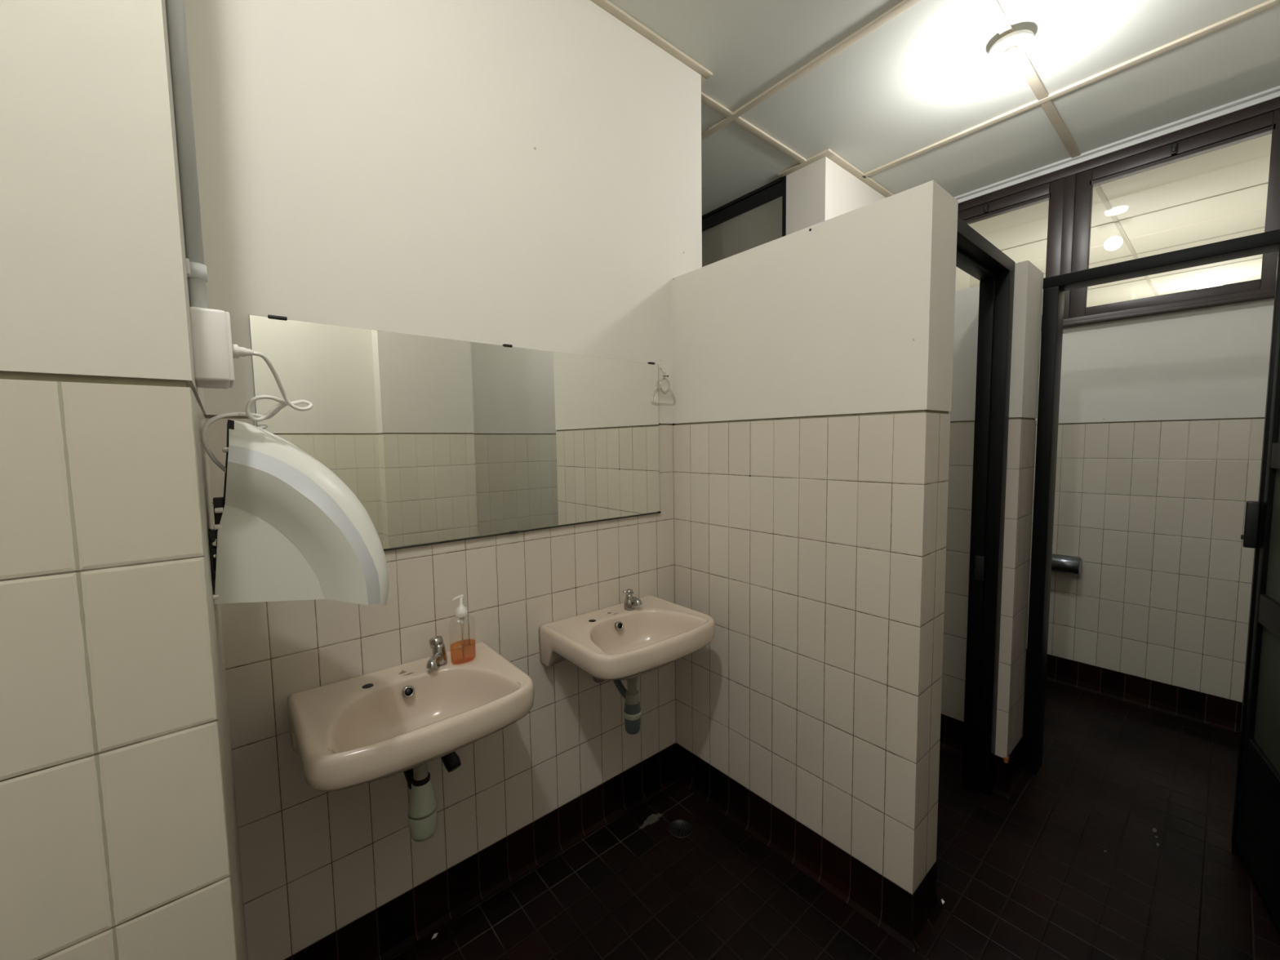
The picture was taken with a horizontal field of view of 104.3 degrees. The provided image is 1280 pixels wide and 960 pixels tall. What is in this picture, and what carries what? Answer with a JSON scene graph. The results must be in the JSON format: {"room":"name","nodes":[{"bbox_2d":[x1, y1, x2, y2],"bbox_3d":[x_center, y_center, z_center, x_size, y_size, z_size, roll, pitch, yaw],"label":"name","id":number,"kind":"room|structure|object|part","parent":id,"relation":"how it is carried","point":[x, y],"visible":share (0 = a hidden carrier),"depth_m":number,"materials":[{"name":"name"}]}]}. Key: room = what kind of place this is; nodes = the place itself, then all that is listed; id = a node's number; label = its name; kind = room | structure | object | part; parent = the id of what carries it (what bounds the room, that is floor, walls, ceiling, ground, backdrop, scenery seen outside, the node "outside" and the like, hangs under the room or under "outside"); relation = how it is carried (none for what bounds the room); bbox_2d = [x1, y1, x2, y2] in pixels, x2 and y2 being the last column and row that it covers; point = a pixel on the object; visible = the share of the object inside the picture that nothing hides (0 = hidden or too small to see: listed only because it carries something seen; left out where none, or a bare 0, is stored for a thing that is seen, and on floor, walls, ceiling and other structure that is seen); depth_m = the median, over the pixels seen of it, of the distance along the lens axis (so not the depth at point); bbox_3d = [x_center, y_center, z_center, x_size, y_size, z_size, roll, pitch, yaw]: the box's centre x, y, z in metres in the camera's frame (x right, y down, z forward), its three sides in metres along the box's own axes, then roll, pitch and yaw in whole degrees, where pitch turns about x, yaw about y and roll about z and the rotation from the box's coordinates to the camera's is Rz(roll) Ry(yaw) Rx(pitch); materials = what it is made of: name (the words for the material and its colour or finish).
{"room":"public restroom","nodes":[
{"label":"public restroom","id":0,"kind":"room"},
{"bbox_2d":[0,0,248,959],"bbox_3d":[-1.334,-0.049,0.372,1.557,3.032,0.795,-4,6,-40],"label":"wall pillar","id":1,"kind":"structure","parent":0,"point":[119,839],"depth_m":0.53,"materials":[{"name":"tile"}]},
{"bbox_2d":[164,0,208,308],"bbox_3d":[-0.610,-0.908,0.626,0.023,1.376,0.037,-4,6,-40],"label":"conduit pipe","id":2,"kind":"object","parent":1,"relation":"attached to","point":[196,269],"visible":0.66,"depth_m":0.66,"materials":[{"name":"plastic"}]},
{"bbox_2d":[189,306,235,388],"bbox_3d":[-0.606,-0.183,0.704,0.042,0.096,0.110,-4,6,-40],"label":"box","id":3,"kind":"object","parent":1,"relation":"attached to","point":[211,329],"visible":0.94,"depth_m":0.66,"materials":[{"name":"white plastic"}]},
{"bbox_2d":[200,343,389,605],"bbox_3d":[-0.610,0.019,0.892,0.260,0.454,0.298,-4,6,-40],"label":"dryer","id":4,"kind":"object","parent":1,"relation":"attached to","point":[286,527],"visible":0.98,"depth_m":0.81,"materials":[{"name":"plastic"}]},
{"bbox_3d":[-0.703,0.040,0.839,0.040,0.276,0.170,-4,6,-40],"label":"plate","id":5,"kind":"part","parent":4,"relation":"part of","materials":[{"name":"white plastic"}]},
{"bbox_3d":[-0.608,-0.102,0.791,0.114,0.183,0.101,0,4,5],"label":"power cord","id":6,"kind":"part","parent":4,"relation":"part of","materials":[{"name":"white plastic"}]},
{"bbox_2d":[183,0,702,959],"bbox_3d":[-0.990,-0.120,1.255,3.224,3.032,0.204,-4,6,-40],"label":"wall","id":7,"kind":"structure","parent":0,"point":[526,174],"depth_m":1.49,"materials":[{"name":"paint"}]},
{"bbox_2d":[287,635,533,841],"bbox_3d":[-0.570,0.704,1.293,0.520,0.478,0.414,-4,6,-40],"label":"washbasin","id":8,"kind":"object","parent":7,"relation":"attached to","point":[348,733],"visible":1,"depth_m":1.27,"materials":[{"name":"beige ceramic"}]},
{"bbox_2d":[408,806,436,841],"bbox_3d":[-0.574,0.908,1.317,0.071,0.069,0.071,-4,6,-40],"label":"trap","id":9,"kind":"object","parent":8,"relation":"on","point":[422,827],"depth_m":1.29,"materials":[{"name":"white plastic"}]},
{"bbox_2d":[426,635,447,668],"bbox_3d":[-0.582,0.495,1.416,0.071,0.080,0.091,-4,6,-40],"label":"tap","id":10,"kind":"object","parent":8,"relation":"on","point":[438,660],"depth_m":1.42,"materials":[{"name":"silver metal"}]},
{"bbox_2d":[452,594,467,658],"bbox_3d":[-0.517,0.430,1.446,0.075,0.197,0.050,-4,6,-40],"label":"soap bottle","id":11,"kind":"object","parent":8,"relation":"on","point":[461,611],"visible":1,"depth_m":1.44,"materials":[{"name":"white plastic"}]},
{"bbox_2d":[248,314,661,551],"bbox_3d":[-0.421,-0.129,1.617,1.306,0.611,0.018,-4,6,-40],"label":"wall mirror","id":12,"kind":"object","parent":7,"relation":"attached to","point":[438,440],"visible":1,"depth_m":1.51,"materials":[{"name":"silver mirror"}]},
{"bbox_2d":[538,589,715,734],"bbox_3d":[-0.022,0.664,1.753,0.520,0.477,0.416,-4,6,-40],"label":"washbasin","id":13,"kind":"object","parent":7,"relation":"attached to","point":[630,639],"visible":1,"depth_m":1.74,"materials":[{"name":"beige ceramic"}]},
{"bbox_2d":[538,595,715,679],"bbox_3d":[-0.021,0.586,1.744,0.520,0.178,0.409,-4,6,-40],"label":"basin","id":14,"kind":"object","parent":13,"relation":"in","point":[619,642],"depth_m":1.71,"materials":[{"name":"beige ceramic"}]},
{"bbox_2d":[622,589,642,610],"bbox_3d":[-0.030,0.453,1.877,0.048,0.075,0.079,-4,6,-40],"label":"tap","id":15,"kind":"object","parent":13,"relation":"on","point":[631,603],"depth_m":1.87,"materials":[{"name":"silver metal"}]},
{"bbox_2d":[624,716,640,734],"bbox_3d":[-0.026,0.872,1.777,0.058,0.060,0.058,-4,6,-40],"label":"trap","id":16,"kind":"object","parent":13,"relation":"on","point":[632,724],"depth_m":1.75,"materials":[{"name":"grey plastic"}]},
{"bbox_2d":[590,0,712,79],"bbox_3d":[-0.355,-1.667,1.568,1.709,0.012,0.032,-4,6,-40],"label":"trim","id":17,"kind":"structure","parent":7,"relation":"attached to","point":[606,5],"depth_m":1.90,"materials":[{"name":"paint"}]},
{"bbox_2d":[701,75,706,84],"bbox_3d":[-0.179,-1.751,2.649,0.042,0.012,1.400,-4,6,-40],"label":"trim","id":18,"kind":"structure","parent":7,"relation":"attached to","point":[703,79],"depth_m":2.13,"materials":[{"name":"paint"}]},
{"bbox_2d":[701,91,806,164],"bbox_3d":[0.578,-1.751,2.494,0.960,0.011,0.038,-4,6,-40],"label":"trim","id":19,"kind":"structure","parent":7,"relation":"attached to","point":[705,99],"depth_m":2.47,"materials":[{"name":"paint"}]},
{"bbox_2d":[671,180,958,953],"bbox_3d":[0.532,0.259,1.813,0.224,2.148,1.029,-4,6,-40],"label":"wall partition","id":20,"kind":"structure","parent":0,"point":[812,366],"depth_m":1.59,"materials":[{"name":"tile"}]},
{"bbox_2d":[386,673,1279,959],"bbox_3d":[2.537,1.217,3.425,11.200,0.060,6.000,-4,6,-40],"label":"floor","id":21,"kind":"structure","parent":0,"point":[1028,875],"depth_m":1.66,"materials":[{"name":"tile"}]},
{"bbox_2d":[638,813,662,828],"bbox_3d":[0.039,1.333,1.946,0.124,0.001,0.040,-4,6,-40],"label":"limescale patch","id":22,"kind":"object","parent":21,"relation":"on","point":[653,818],"visible":1,"depth_m":1.95,"materials":[{"name":"grey"}]},
{"bbox_2d":[668,819,692,838],"bbox_3d":[0.154,1.333,1.903,0.090,0.003,0.090,-4,6,-40],"label":"floor drain","id":23,"kind":"object","parent":21,"relation":"on","point":[681,828],"visible":1,"depth_m":1.90,"materials":[{"name":"metal"}]},
{"bbox_2d":[991,260,1043,799],"bbox_3d":[1.550,0.222,2.108,0.281,2.150,0.171,-4,6,-40],"label":"wall pier","id":24,"kind":"object","parent":21,"relation":"on","point":[1028,279],"visible":0.54,"depth_m":2.03,"materials":[{"name":"paint"}]},
{"bbox_2d":[955,217,1015,795],"bbox_3d":[1.153,0.247,1.806,0.761,2.156,0.095,-4,6,-40],"label":"door frame","id":25,"kind":"structure","parent":24,"relation":"attached to","point":[976,256],"depth_m":1.99,"materials":[{"name":"black metal"}]},
{"bbox_2d":[1003,755,1008,763],"bbox_3d":[1.517,1.157,2.059,0.024,0.023,0.015,-4,6,-40],"label":"door stop","id":26,"kind":"object","parent":24,"relation":"attached to","point":[1006,760],"depth_m":2.05,"materials":[{"name":"brown rubber"}]},
{"bbox_2d":[1151,827,1157,833],"bbox_3d":[1.927,1.310,1.863,0.036,0.004,0.016,-4,6,-40],"label":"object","id":27,"kind":"object","parent":21,"relation":"on","point":[1154,830],"visible":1,"depth_m":1.86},
{"bbox_2d":[786,156,885,235],"bbox_3d":[1.405,-0.308,3.300,1.214,3.032,0.289,-4,6,-40],"label":"wall column","id":28,"kind":"structure","parent":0,"point":[821,190],"depth_m":2.83,"materials":[{"name":"paint"}]},
{"bbox_2d":[608,0,1279,314],"bbox_3d":[2.416,-1.854,3.130,11.400,0.072,6.000,-4,6,-40],"label":"ceiling","id":29,"kind":"structure","parent":0,"point":[925,77],"depth_m":2.29,"materials":[{"name":"white paint"}]},
{"bbox_2d":[777,148,832,177],"bbox_3d":[0.924,-1.778,2.794,0.042,0.012,0.317,-4,6,-40],"label":"trim","id":30,"kind":"structure","parent":29,"relation":"attached to","point":[827,152],"depth_m":2.78,"materials":[{"name":"paint"}]},
{"bbox_2d":[701,0,920,140],"bbox_3d":[0.630,-1.726,2.161,0.038,0.012,3.190,-4,6,-40],"label":"trim","id":31,"kind":"structure","parent":29,"relation":"attached to","point":[904,5],"depth_m":2.04,"materials":[{"name":"paint"}]},
{"bbox_2d":[826,151,893,197],"bbox_3d":[1.460,-1.806,3.065,1.130,0.012,0.042,-4,6,-40],"label":"trim","id":32,"kind":"structure","parent":29,"relation":"attached to","point":[833,157],"depth_m":2.90,"materials":[{"name":"paint"}]},
{"bbox_2d":[988,29,1034,93],"bbox_3d":[1.456,-1.624,1.957,0.146,0.170,0.146,-4,6,-40],"label":"ceiling lamp","id":33,"kind":"object","parent":29,"relation":"attached to","point":[1006,50],"visible":1,"depth_m":1.93,"materials":[{"name":"white plastic"}]},
{"bbox_3d":[1.457,-1.586,1.960,0.100,0.095,0.100,-4,6,-40],"label":"bulb","id":34,"kind":"part","parent":33,"relation":"part of","materials":[{"name":"white glass"}]},
{"bbox_2d":[979,0,1080,158],"bbox_3d":[1.011,-1.689,1.577,3.760,0.010,0.038,-4,6,-40],"label":"trim","id":35,"kind":"structure","parent":29,"relation":"attached to","point":[993,9],"depth_m":2.18,"materials":[{"name":"paint"}]},
{"bbox_2d":[863,0,1279,177],"bbox_3d":[1.881,-1.752,2.272,0.038,0.012,1.750,-4,6,-40],"label":"trim","id":36,"kind":"structure","parent":29,"relation":"attached to","point":[1268,4],"depth_m":2.15,"materials":[{"name":"paint"}]},
{"bbox_2d":[1104,205,1128,216],"bbox_3d":[3.260,-1.838,3.404,0.120,0.023,0.120,-4,6,-40],"label":"ceiling lamp","id":37,"kind":"object","parent":29,"relation":"attached to","point":[1121,209],"visible":1,"depth_m":3.38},
{"bbox_2d":[1093,185,1158,296],"bbox_3d":[4.695,-1.961,4.643,5.360,0.006,0.025,-4,6,-40],"label":"trim","id":38,"kind":"structure","parent":29,"relation":"attached to","point":[1100,193],"depth_m":3.72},
{"bbox_2d":[1000,182,1268,251],"bbox_3d":[3.237,-1.879,3.821,0.015,0.006,5.400,-4,6,-40],"label":"trim","id":39,"kind":"structure","parent":29,"relation":"attached to","point":[1260,184],"depth_m":3.40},
{"bbox_2d":[1042,257,1262,298],"bbox_3d":[4.816,-2.001,5.146,0.015,0.006,5.400,-4,6,-40],"label":"trim","id":40,"kind":"structure","parent":29,"relation":"attached to","point":[1261,257],"depth_m":4.74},
{"bbox_2d":[1043,226,1264,274],"bbox_3d":[4.028,-1.940,4.485,0.015,0.006,5.400,-4,6,-40],"label":"trim","id":41,"kind":"structure","parent":29,"relation":"attached to","point":[1260,227],"depth_m":4.04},
{"bbox_2d":[1196,279,1222,288],"bbox_3d":[5.736,-1.912,5.012,0.200,0.190,0.200,-4,6,-40],"label":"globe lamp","id":42,"kind":"object","parent":29,"relation":"attached to","point":[1211,282],"visible":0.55,"depth_m":4.97,"materials":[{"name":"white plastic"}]},
{"bbox_2d":[939,285,979,755],"bbox_3d":[1.306,0.198,2.536,0.102,2.139,0.887,-4,6,-40],"label":"wall","id":43,"kind":"structure","parent":0,"point":[962,413],"depth_m":2.29,"materials":[{"name":"paint"}]},
{"bbox_2d":[1025,297,1274,733],"bbox_3d":[2.923,-0.270,2.498,0.164,3.032,3.430,-4,6,-40],"label":"wall","id":44,"kind":"structure","parent":0,"point":[1161,425],"depth_m":2.64,"materials":[{"name":"tile"}]},
{"bbox_2d":[1051,553,1082,575],"bbox_3d":[2.482,0.496,2.923,0.101,0.104,0.163,-4,6,-40],"label":"toilet roll holder","id":45,"kind":"object","parent":44,"relation":"attached to","point":[1064,564],"visible":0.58,"depth_m":2.88,"materials":[{"name":"metal"}]},
{"bbox_3d":[2.510,0.483,2.945,0.030,0.075,0.143,-4,6,-40],"label":"wall plate","id":46,"kind":"part","parent":45,"relation":"part of","materials":[{"name":"metal"}]},
{"bbox_2d":[954,85,1279,203],"bbox_3d":[2.470,-1.784,2.754,0.068,0.038,1.730,-4,6,-40],"label":"trim","id":47,"kind":"structure","parent":44,"relation":"attached to","point":[1273,93],"depth_m":2.60,"materials":[{"name":"plastic"}]},
{"bbox_2d":[957,97,1279,331],"bbox_3d":[2.465,-1.327,2.864,0.128,0.889,1.660,-4,6,-40],"label":"window","id":48,"kind":"structure","parent":44,"relation":"in","point":[1068,191],"depth_m":2.65,"materials":[{"name":"brown wood"}]},
{"bbox_3d":[2.197,-1.341,3.163,0.043,0.810,0.764,-4,6,-40],"label":"sash","id":49,"kind":"part","parent":48,"relation":"part of","materials":[{"name":"brown wood"}]},
{"bbox_3d":[2.716,-1.303,2.549,0.043,0.810,0.762,-4,6,-40],"label":"sash","id":50,"kind":"part","parent":48,"relation":"part of","materials":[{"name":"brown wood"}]},
{"bbox_3d":[2.719,-1.285,2.553,0.003,0.663,0.622,-4,6,-40],"label":"pane","id":51,"kind":"part","parent":48,"relation":"part of","materials":[{"name":"clear glass"}]},
{"bbox_3d":[0.506,-0.318,3.599,0.144,3.032,1.414,-4,6,-40],"label":"wall","id":52,"kind":"structure","parent":0,"visible":0},
{"bbox_2d":[702,175,786,266],"bbox_3d":[0.490,-1.285,3.423,0.034,1.068,1.205,-4,6,-40],"label":"window","id":53,"kind":"structure","parent":52,"relation":"in","point":[757,217],"depth_m":3.17,"materials":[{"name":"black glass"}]},
{"bbox_3d":[0.490,-1.285,3.423,0.034,1.068,1.205,-4,6,-40],"label":"frame","id":54,"kind":"part","parent":53,"relation":"part of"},
{"bbox_3d":[2.203,0.281,1.617,0.144,2.086,0.204,-4,6,-40],"label":"wall","id":55,"kind":"structure","parent":0,"visible":0},
{"bbox_2d":[1022,229,1279,857],"bbox_3d":[1.973,0.244,1.856,0.140,2.131,0.805,-4,6,-40],"label":"door frame","id":56,"kind":"structure","parent":55,"relation":"in","point":[1054,286],"depth_m":2.06,"materials":[{"name":"black metal"}]},
{"bbox_2d":[1235,302,1279,929],"bbox_3d":[1.905,0.297,1.429,0.036,1.990,0.560,3,5,38],"label":"door leaf","id":57,"kind":"structure","parent":56,"relation":"attached to","point":[1258,835],"depth_m":1.60,"materials":[{"name":"black metal"}]},
{"bbox_3d":[1.911,0.686,1.458,0.012,0.410,0.500,3,5,38],"label":"panel","id":58,"kind":"part","parent":57,"relation":"part of","materials":[{"name":"grey wood"}]},
{"bbox_3d":[1.904,0.185,1.421,0.012,0.425,0.500,3,5,38],"label":"panel","id":59,"kind":"part","parent":57,"relation":"part of","materials":[{"name":"grey wood"}]},
{"bbox_3d":[1.896,-0.368,1.379,0.012,0.545,0.500,3,5,38],"label":"panel","id":60,"kind":"part","parent":57,"relation":"part of","materials":[{"name":"grey wood"}]}
]}

